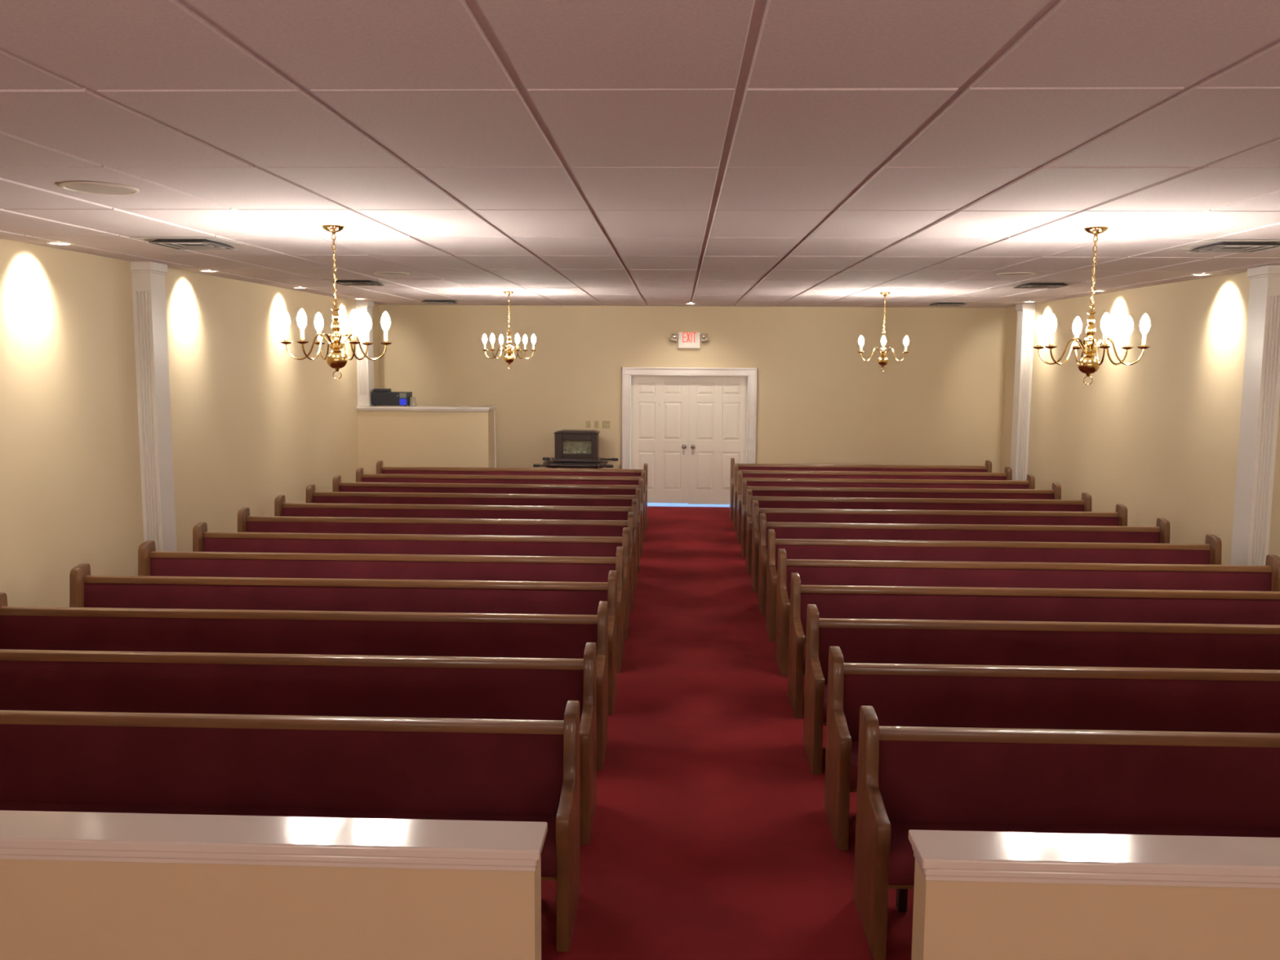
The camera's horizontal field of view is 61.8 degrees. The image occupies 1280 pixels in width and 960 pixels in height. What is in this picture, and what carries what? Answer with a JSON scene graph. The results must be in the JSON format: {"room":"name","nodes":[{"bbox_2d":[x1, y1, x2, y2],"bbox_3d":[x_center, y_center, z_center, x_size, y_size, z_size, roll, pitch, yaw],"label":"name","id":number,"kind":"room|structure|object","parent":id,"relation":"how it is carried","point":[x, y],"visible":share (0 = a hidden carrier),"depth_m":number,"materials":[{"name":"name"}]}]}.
{"room":"house of worship","nodes":[
{"label":"house of worship","id":0,"kind":"room"},
{"bbox_2d":[0,238,379,607],"bbox_3d":[-4.546,-0.087,6.850,0.200,3.421,20.500,1,7,2],"label":"wall","id":1,"kind":"structure","parent":0,"point":[253,423],"depth_m":9.10,"materials":[{"name":"beige paint"}]},
{"bbox_2d":[129,261,177,551],"bbox_3d":[-4.261,-0.331,9.430,0.187,3.121,0.304,1,7,2],"label":"pilaster","id":2,"kind":"object","parent":1,"relation":"attached to","point":[148,277],"visible":0.7,"depth_m":9.31,"materials":[{"name":"white paint"}]},
{"bbox_2d":[357,409,494,474],"bbox_3d":[-3.169,-0.282,15.974,1.920,1.545,0.560,1,7,2],"label":"wall","id":3,"kind":"structure","parent":0,"point":[397,438],"depth_m":15.66,"materials":[{"name":"beige paint"}]},
{"bbox_2d":[356,404,497,467],"bbox_3d":[-3.156,-0.309,15.978,1.945,1.597,0.665,1,7,2],"label":"wall cap","id":4,"kind":"object","parent":3,"relation":"attached to","point":[416,408],"visible":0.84,"depth_m":15.59,"materials":[{"name":"white wood"}]},
{"bbox_2d":[355,301,373,405],"bbox_3d":[-4.029,-1.855,15.704,0.187,1.521,0.324,1,7,2],"label":"pilaster","id":5,"kind":"object","parent":4,"relation":"on","point":[365,367],"visible":0.88,"depth_m":15.61,"materials":[{"name":"white paint"}]},
{"bbox_2d":[372,391,412,406],"bbox_3d":[-3.670,-1.201,15.826,0.520,0.205,0.320,1,7,2],"label":"stereo unit","id":6,"kind":"object","parent":4,"relation":"on","point":[379,398],"visible":0.93,"depth_m":15.68,"materials":[{"name":"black plastic"}]},
{"bbox_2d":[373,388,391,391],"bbox_3d":[-3.814,-1.329,15.816,0.220,0.045,0.180,1,7,2],"label":"receiver","id":7,"kind":"object","parent":6,"relation":"on","point":[374,389],"visible":1,"depth_m":15.73,"materials":[{"name":"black plastic"}]},
{"bbox_2d":[409,396,417,405],"bbox_3d":[-3.360,-1.163,15.839,0.079,0.130,0.120,1,7,2],"label":"speaker","id":8,"kind":"object","parent":4,"relation":"on","point":[412,399],"visible":1,"depth_m":15.78},
{"bbox_2d":[0,0,1279,307],"bbox_3d":[0.411,-1.635,6.496,10.100,0.203,20.500,1,7,2],"label":"ceiling","id":9,"kind":"structure","parent":0,"point":[597,153],"depth_m":3.92,"materials":[{"name":"white tile"}]},
{"bbox_2d":[45,241,74,245],"bbox_3d":[-4.152,-1.693,7.649,0.182,0.010,0.182,1,7,2],"label":"recessed light","id":10,"kind":"object","parent":9,"relation":"in","point":[46,242],"visible":1,"depth_m":7.63,"materials":[{"name":"white"}]},
{"bbox_2d":[58,182,139,195],"bbox_3d":[-2.572,-1.387,5.090,0.342,0.011,0.342,1,7,2],"label":"ceiling speaker","id":11,"kind":"object","parent":9,"relation":"attached to","point":[95,188],"visible":1,"depth_m":5.06,"materials":[{"name":"white plastic"}]},
{"bbox_2d":[63,184,134,193],"bbox_3d":[-2.572,-1.387,5.090,0.304,0.009,0.304,1,7,2],"label":"grille","id":12,"kind":"object","parent":11,"relation":"attached to","point":[86,188],"depth_m":5.07,"materials":[{"name":"white metal"}]},
{"bbox_2d":[129,237,252,249],"bbox_3d":[-3.137,-1.657,7.496,0.600,0.036,0.600,1,7,2],"label":"ceiling vent","id":13,"kind":"object","parent":9,"relation":"in","point":[177,244],"visible":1,"depth_m":7.44,"materials":[{"name":"grey metal"}]},
{"bbox_2d":[198,269,219,271],"bbox_3d":[-4.065,-1.972,10.081,0.182,0.010,0.182,1,7,2],"label":"recessed light","id":14,"kind":"object","parent":9,"relation":"in","point":[207,270],"visible":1,"depth_m":10.05,"materials":[{"name":"beige"}]},
{"bbox_2d":[291,286,307,288],"bbox_3d":[-3.979,-2.249,12.494,0.182,0.010,0.182,1,7,2],"label":"recessed light","id":15,"kind":"object","parent":9,"relation":"in","point":[294,286],"visible":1,"depth_m":12.46,"materials":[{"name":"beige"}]},
{"bbox_2d":[280,224,391,379],"bbox_3d":[-1.884,-1.091,6.610,0.598,0.937,0.680,3,7,24],"label":"chandelier","id":16,"kind":"object","parent":9,"relation":"hanging from","point":[336,359],"visible":1,"depth_m":6.60,"materials":[{"name":"gold metal"}]},
{"bbox_2d":[320,279,393,285],"bbox_3d":[-2.998,-2.102,11.378,0.600,0.036,0.600,1,7,2],"label":"ceiling vent","id":17,"kind":"object","parent":9,"relation":"in","point":[340,282],"visible":0.99,"depth_m":11.21,"materials":[{"name":"grey metal"}]},
{"bbox_2d":[373,271,409,275],"bbox_3d":[-2.379,-1.976,10.232,0.342,0.011,0.342,1,7,2],"label":"ceiling speaker","id":18,"kind":"object","parent":9,"relation":"attached to","point":[374,273],"visible":1,"depth_m":10.20,"materials":[{"name":"white plastic"}]},
{"bbox_2d":[377,272,406,275],"bbox_3d":[-2.379,-1.976,10.232,0.304,0.009,0.304,1,7,2],"label":"grille","id":19,"kind":"object","parent":18,"relation":"attached to","point":[380,273],"depth_m":10.22,"materials":[{"name":"white metal"}]},
{"bbox_2d":[413,299,463,303],"bbox_3d":[-2.860,-2.546,15.260,0.600,0.036,0.600,1,7,2],"label":"ceiling vent","id":20,"kind":"object","parent":9,"relation":"in","point":[426,301],"visible":1,"depth_m":15.08,"materials":[{"name":"grey metal"}]},
{"bbox_2d":[481,291,536,368],"bbox_3d":[-1.604,-1.834,13.091,0.598,0.937,0.680,5,8,34],"label":"chandelier","id":21,"kind":"object","parent":9,"relation":"hanging from","point":[508,358],"visible":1,"depth_m":13.09,"materials":[{"name":"gold metal"}]},
{"bbox_2d":[857,292,909,371],"bbox_3d":[2.919,-1.770,12.786,0.598,0.937,0.680,2,7,13],"label":"chandelier","id":22,"kind":"object","parent":9,"relation":"hanging from","point":[882,361],"visible":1,"depth_m":12.73,"materials":[{"name":"gold metal"}]},
{"bbox_2d":[920,302,974,306],"bbox_3d":[4.316,-2.473,15.013,0.600,0.036,0.600,1,7,2],"label":"ceiling vent","id":23,"kind":"object","parent":9,"relation":"in","point":[939,304],"visible":1,"depth_m":14.85,"materials":[{"name":"grey metal"}]},
{"bbox_2d":[996,271,1035,275],"bbox_3d":[3.461,-1.894,9.832,0.342,0.011,0.342,1,7,2],"label":"ceiling speaker","id":24,"kind":"object","parent":9,"relation":"attached to","point":[1013,273],"visible":1,"depth_m":9.77,"materials":[{"name":"white plastic"}]},
{"bbox_2d":[999,273,1032,275],"bbox_3d":[3.461,-1.894,9.832,0.304,0.009,0.304,1,7,2],"label":"grille","id":25,"kind":"object","parent":24,"relation":"attached to","point":[999,273],"depth_m":9.81,"materials":[{"name":"white metal"}]},
{"bbox_2d":[1003,281,1079,288],"bbox_3d":[4.177,-2.028,11.131,0.600,0.036,0.600,1,7,2],"label":"ceiling vent","id":26,"kind":"object","parent":9,"relation":"in","point":[1033,284],"visible":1,"depth_m":11.06,"materials":[{"name":"grey metal"}]},
{"bbox_2d":[1032,226,1150,385],"bbox_3d":[2.728,-1.044,6.451,0.680,0.937,0.598,5,8,37],"label":"chandelier","id":27,"kind":"object","parent":9,"relation":"hanging from","point":[1088,364],"visible":1,"depth_m":6.44,"materials":[{"name":"gold metal"}]},
{"bbox_2d":[1190,273,1212,275],"bbox_3d":[5.129,-1.878,9.764,0.182,0.010,0.182,1,7,2],"label":"recessed light","id":28,"kind":"object","parent":9,"relation":"in","point":[1193,274],"visible":1,"depth_m":9.75,"materials":[{"name":"beige"}]},
{"bbox_2d":[1170,240,1279,253],"bbox_3d":[4.039,-1.583,7.248,0.600,0.036,0.600,1,7,2],"label":"ceiling vent","id":29,"kind":"object","parent":9,"relation":"in","point":[1224,246],"visible":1,"depth_m":7.22,"materials":[{"name":"grey metal"}]},
{"bbox_2d":[0,854,1279,959],"bbox_3d":[0.264,1.532,3.190,9.700,0.900,0.145,1,7,2],"label":"wall","id":30,"kind":"structure","parent":0,"point":[50,909],"depth_m":3.12,"materials":[{"name":"beige paint"}]},
{"bbox_2d":[0,810,547,871],"bbox_3d":[-2.432,1.064,3.233,4.298,0.074,0.195,1,7,2],"label":"wall cap","id":31,"kind":"object","parent":30,"relation":"attached to","point":[71,836],"visible":1,"depth_m":3.12,"materials":[{"name":"white wood"}]},
{"bbox_2d":[908,829,1279,888],"bbox_3d":[2.958,1.119,3.047,4.314,0.074,0.195,1,7,2],"label":"wall cap","id":32,"kind":"object","parent":30,"relation":"attached to","point":[1102,859],"visible":1,"depth_m":3.04,"materials":[{"name":"white wood"}]},
{"bbox_2d":[377,304,1007,472],"bbox_3d":[0.760,-1.191,16.757,10.100,3.421,0.200,1,7,2],"label":"wall","id":33,"kind":"structure","parent":0,"point":[819,402],"depth_m":16.59,"materials":[{"name":"beige paint"}]},
{"bbox_2d":[586,420,590,427],"bbox_3d":[-0.811,-0.871,16.739,0.069,0.112,0.020,1,7,2],"label":"light switch","id":34,"kind":"object","parent":33,"relation":"attached to","point":[588,422],"visible":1,"depth_m":16.74,"materials":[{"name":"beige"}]},
{"bbox_2d":[594,421,598,427],"bbox_3d":[-0.681,-0.870,16.734,0.069,0.112,0.020,1,7,2],"label":"light switch","id":35,"kind":"object","parent":33,"relation":"attached to","point":[596,423],"visible":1,"depth_m":16.74,"materials":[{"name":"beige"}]},
{"bbox_2d":[602,421,609,427],"bbox_3d":[-0.529,-0.868,16.729,0.117,0.112,0.020,1,7,2],"label":"light switch","id":36,"kind":"object","parent":33,"relation":"attached to","point":[605,424],"visible":1,"depth_m":16.73,"materials":[{"name":"beige plastic"}]},
{"bbox_2d":[631,375,688,502],"bbox_3d":[0.324,-0.636,16.841,0.940,2.015,0.122,1,7,2],"label":"door","id":37,"kind":"structure","parent":33,"relation":"in","point":[660,404],"depth_m":16.84,"materials":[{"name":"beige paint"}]},
{"bbox_2d":[670,332,708,348],"bbox_3d":[0.758,-2.157,16.497,0.595,0.244,0.110,1,7,2],"label":"exit sign","id":38,"kind":"object","parent":33,"relation":"attached to","point":[686,340],"visible":1,"depth_m":16.48,"materials":[{"name":"white plastic"}]},
{"bbox_2d":[622,367,757,469],"bbox_3d":[0.764,-0.673,16.797,2.092,2.183,0.238,1,7,2],"label":"door frame","id":39,"kind":"structure","parent":33,"relation":"attached to","point":[627,372],"depth_m":16.61,"materials":[{"name":"white wood"}]},
{"bbox_2d":[688,375,747,504],"bbox_3d":[1.220,-0.621,16.805,0.910,2.027,0.111,1,7,2],"label":"door","id":40,"kind":"structure","parent":33,"relation":"in","point":[717,404],"depth_m":16.81,"materials":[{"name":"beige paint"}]},
{"bbox_2d":[541,506,914,959],"bbox_3d":[0.387,1.625,6.769,10.100,0.100,20.300,1,7,2],"label":"floor","id":41,"kind":"structure","parent":0,"point":[712,837],"depth_m":5.62,"materials":[{"name":"red carpet"}]},
{"bbox_2d":[0,700,580,951],"bbox_3d":[-2.142,1.381,4.463,3.750,0.879,0.486,1,7,2],"label":"pew","id":42,"kind":"object","parent":41,"relation":"on","point":[382,767],"visible":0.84,"depth_m":4.54,"materials":[{"name":"brown wood"}]},
{"bbox_2d":[0,642,596,844],"bbox_3d":[-2.109,1.275,5.393,3.750,0.879,0.486,1,7,2],"label":"pew","id":43,"kind":"object","parent":41,"relation":"on","point":[31,680],"visible":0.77,"depth_m":5.48,"materials":[{"name":"brown wood"}]},
{"bbox_2d":[0,592,608,769],"bbox_3d":[-2.075,1.168,6.322,3.750,0.879,0.486,1,7,2],"label":"pew","id":44,"kind":"object","parent":41,"relation":"on","point":[21,628],"visible":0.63,"depth_m":6.42,"materials":[{"name":"brown wood"}]},
{"bbox_2d":[69,563,617,715],"bbox_3d":[-2.042,1.062,7.252,3.750,0.879,0.486,1,7,2],"label":"pew","id":45,"kind":"object","parent":41,"relation":"on","point":[86,590],"visible":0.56,"depth_m":7.35,"materials":[{"name":"brown wood"}]},
{"bbox_2d":[137,540,623,673],"bbox_3d":[-2.009,0.955,8.182,3.750,0.879,0.486,1,7,2],"label":"pew","id":46,"kind":"object","parent":41,"relation":"on","point":[151,562],"visible":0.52,"depth_m":8.28,"materials":[{"name":"brown wood"}]},
{"bbox_2d":[192,522,629,639],"bbox_3d":[-1.976,0.849,9.112,3.750,0.879,0.486,1,7,2],"label":"pew","id":47,"kind":"object","parent":41,"relation":"on","point":[203,540],"visible":0.41,"depth_m":9.21,"materials":[{"name":"brown wood"}]},
{"bbox_2d":[237,507,633,613],"bbox_3d":[-1.943,0.742,10.042,3.750,0.879,0.486,1,7,2],"label":"pew","id":48,"kind":"object","parent":41,"relation":"on","point":[246,522],"visible":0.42,"depth_m":10.14,"materials":[{"name":"brown wood"}]},
{"bbox_2d":[274,494,637,591],"bbox_3d":[-1.910,0.635,10.972,3.750,0.879,0.486,1,7,2],"label":"pew","id":49,"kind":"object","parent":41,"relation":"on","point":[282,508],"visible":0.35,"depth_m":11.07,"materials":[{"name":"brown wood"}]},
{"bbox_2d":[306,484,640,573],"bbox_3d":[-1.876,0.529,11.901,3.750,0.879,0.486,1,7,2],"label":"pew","id":50,"kind":"object","parent":41,"relation":"on","point":[312,495],"visible":0.35,"depth_m":12.00,"materials":[{"name":"brown wood"}]},
{"bbox_2d":[332,475,643,556],"bbox_3d":[-1.843,0.422,12.831,3.750,0.879,0.486,1,7,2],"label":"pew","id":51,"kind":"object","parent":41,"relation":"on","point":[337,486],"visible":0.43,"depth_m":12.93,"materials":[{"name":"brown wood"}]},
{"bbox_2d":[355,467,645,542],"bbox_3d":[-1.810,0.316,13.761,3.750,0.879,0.486,1,7,2],"label":"pew","id":52,"kind":"object","parent":41,"relation":"on","point":[361,477],"visible":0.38,"depth_m":13.86,"materials":[{"name":"brown wood"}]},
{"bbox_2d":[376,460,647,531],"bbox_3d":[-1.777,0.209,14.691,3.750,0.879,0.486,1,7,2],"label":"pew","id":53,"kind":"object","parent":41,"relation":"on","point":[380,469],"visible":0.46,"depth_m":14.79,"materials":[{"name":"brown wood"}]},
{"bbox_2d":[533,457,617,468],"bbox_3d":[-0.975,0.069,16.366,1.255,0.785,0.531,1,7,2],"label":"carrying bier","id":54,"kind":"object","parent":41,"relation":"on","point":[548,464],"visible":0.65,"depth_m":16.12,"materials":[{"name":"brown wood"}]},
{"bbox_2d":[542,459,608,468],"bbox_3d":[-0.980,-0.245,16.333,0.970,0.087,0.420,1,7,2],"label":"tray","id":55,"kind":"object","parent":54,"relation":"on","point":[552,464],"depth_m":16.12,"materials":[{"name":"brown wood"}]},
{"bbox_2d":[553,429,600,462],"bbox_3d":[-0.959,-0.520,16.291,0.690,0.470,0.370,1,7,2],"label":"display case","id":56,"kind":"object","parent":54,"relation":"on","point":[571,445],"visible":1,"depth_m":16.14,"materials":[{"name":"brown wood"}]},
{"bbox_2d":[729,457,991,521],"bbox_3d":[3.193,0.153,15.450,3.750,0.879,0.486,1,7,2],"label":"pew","id":57,"kind":"object","parent":41,"relation":"on","point":[987,468],"visible":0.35,"depth_m":15.54,"materials":[{"name":"brown wood"}]},
{"bbox_2d":[733,464,1012,532],"bbox_3d":[3.160,0.260,14.521,3.750,0.879,0.486,1,7,2],"label":"pew","id":58,"kind":"object","parent":41,"relation":"on","point":[1007,474],"visible":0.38,"depth_m":14.61,"materials":[{"name":"brown wood"}]},
{"bbox_2d":[736,471,1035,544],"bbox_3d":[3.127,0.366,13.591,3.750,0.879,0.486,1,7,2],"label":"pew","id":59,"kind":"object","parent":41,"relation":"on","point":[1029,483],"visible":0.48,"depth_m":13.68,"materials":[{"name":"brown wood"}]},
{"bbox_2d":[740,479,1061,558],"bbox_3d":[3.094,0.473,12.661,3.750,0.879,0.486,1,7,2],"label":"pew","id":60,"kind":"object","parent":41,"relation":"on","point":[789,491],"visible":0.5,"depth_m":12.75,"materials":[{"name":"brown wood"}]},
{"bbox_2d":[745,488,1092,573],"bbox_3d":[3.060,0.580,11.731,3.750,0.879,0.486,1,7,2],"label":"pew","id":61,"kind":"object","parent":41,"relation":"on","point":[1084,504],"visible":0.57,"depth_m":11.82,"materials":[{"name":"brown wood"}]},
{"bbox_2d":[751,500,1127,592],"bbox_3d":[3.027,0.686,10.801,3.750,0.879,0.486,1,7,2],"label":"pew","id":62,"kind":"object","parent":41,"relation":"on","point":[1118,517],"visible":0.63,"depth_m":10.90,"materials":[{"name":"brown wood"}]},
{"bbox_2d":[757,513,1170,615],"bbox_3d":[2.994,0.793,9.871,3.750,0.879,0.486,1,7,2],"label":"pew","id":63,"kind":"object","parent":41,"relation":"on","point":[1159,534],"visible":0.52,"depth_m":9.97,"materials":[{"name":"brown wood"}]},
{"bbox_2d":[765,528,1222,642],"bbox_3d":[2.961,0.899,8.942,3.750,0.879,0.486,1,7,2],"label":"pew","id":64,"kind":"object","parent":41,"relation":"on","point":[1209,553],"visible":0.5,"depth_m":9.04,"materials":[{"name":"brown wood"}]},
{"bbox_2d":[775,548,1279,675],"bbox_3d":[2.928,1.006,8.012,3.750,0.879,0.486,1,7,2],"label":"pew","id":65,"kind":"object","parent":41,"relation":"on","point":[1266,577],"visible":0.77,"depth_m":8.11,"materials":[{"name":"brown wood"}]},
{"bbox_2d":[787,573,1279,718],"bbox_3d":[2.895,1.112,7.082,3.750,0.879,0.486,1,7,2],"label":"pew","id":66,"kind":"object","parent":41,"relation":"on","point":[833,602],"visible":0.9,"depth_m":7.19,"materials":[{"name":"brown wood"}]},
{"bbox_2d":[803,604,1279,774],"bbox_3d":[2.861,1.219,6.152,3.750,0.879,0.486,1,7,2],"label":"pew","id":67,"kind":"object","parent":41,"relation":"on","point":[871,641],"visible":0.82,"depth_m":6.27,"materials":[{"name":"brown wood"}]},
{"bbox_2d":[824,646,1279,850],"bbox_3d":[2.828,1.325,5.222,3.750,0.879,0.486,1,7,2],"label":"pew","id":68,"kind":"object","parent":41,"relation":"on","point":[900,695],"visible":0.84,"depth_m":5.34,"materials":[{"name":"brown wood"}]},
{"bbox_2d":[853,705,1279,959],"bbox_3d":[2.795,1.432,4.293,3.750,0.879,0.486,1,7,2],"label":"pew","id":69,"kind":"object","parent":41,"relation":"on","point":[917,778],"visible":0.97,"depth_m":4.42,"materials":[{"name":"brown wood"}]},
{"bbox_2d":[1000,271,1279,564],"bbox_3d":[5.348,0.015,6.509,0.200,3.421,20.500,1,7,2],"label":"wall","id":70,"kind":"structure","parent":0,"point":[1156,436],"depth_m":11.32,"materials":[{"name":"beige paint"}]},
{"bbox_2d":[1010,303,1035,480],"bbox_3d":[5.469,-0.950,15.358,0.187,3.121,0.304,1,7,2],"label":"pilaster","id":71,"kind":"object","parent":70,"relation":"attached to","point":[1025,312],"visible":0.74,"depth_m":15.23,"materials":[{"name":"white paint"}]},
{"bbox_2d":[1230,265,1279,564],"bbox_3d":[5.246,-0.234,9.113,0.187,3.121,0.324,1,7,2],"label":"pilaster","id":72,"kind":"object","parent":70,"relation":"attached to","point":[1260,397],"visible":0.68,"depth_m":9.01,"materials":[{"name":"white paint"}]},
{"label":"outside","id":73,"kind":"structure","parent":0,"visible":0},
{"bbox_2d":[647,502,729,506],"bbox_3d":[0.682,0.147,19.834,16.000,0.100,6.000,1,7,2],"label":"floor","id":74,"kind":"structure","parent":73,"point":[673,504],"depth_m":17.18,"materials":[{"name":"concrete"}]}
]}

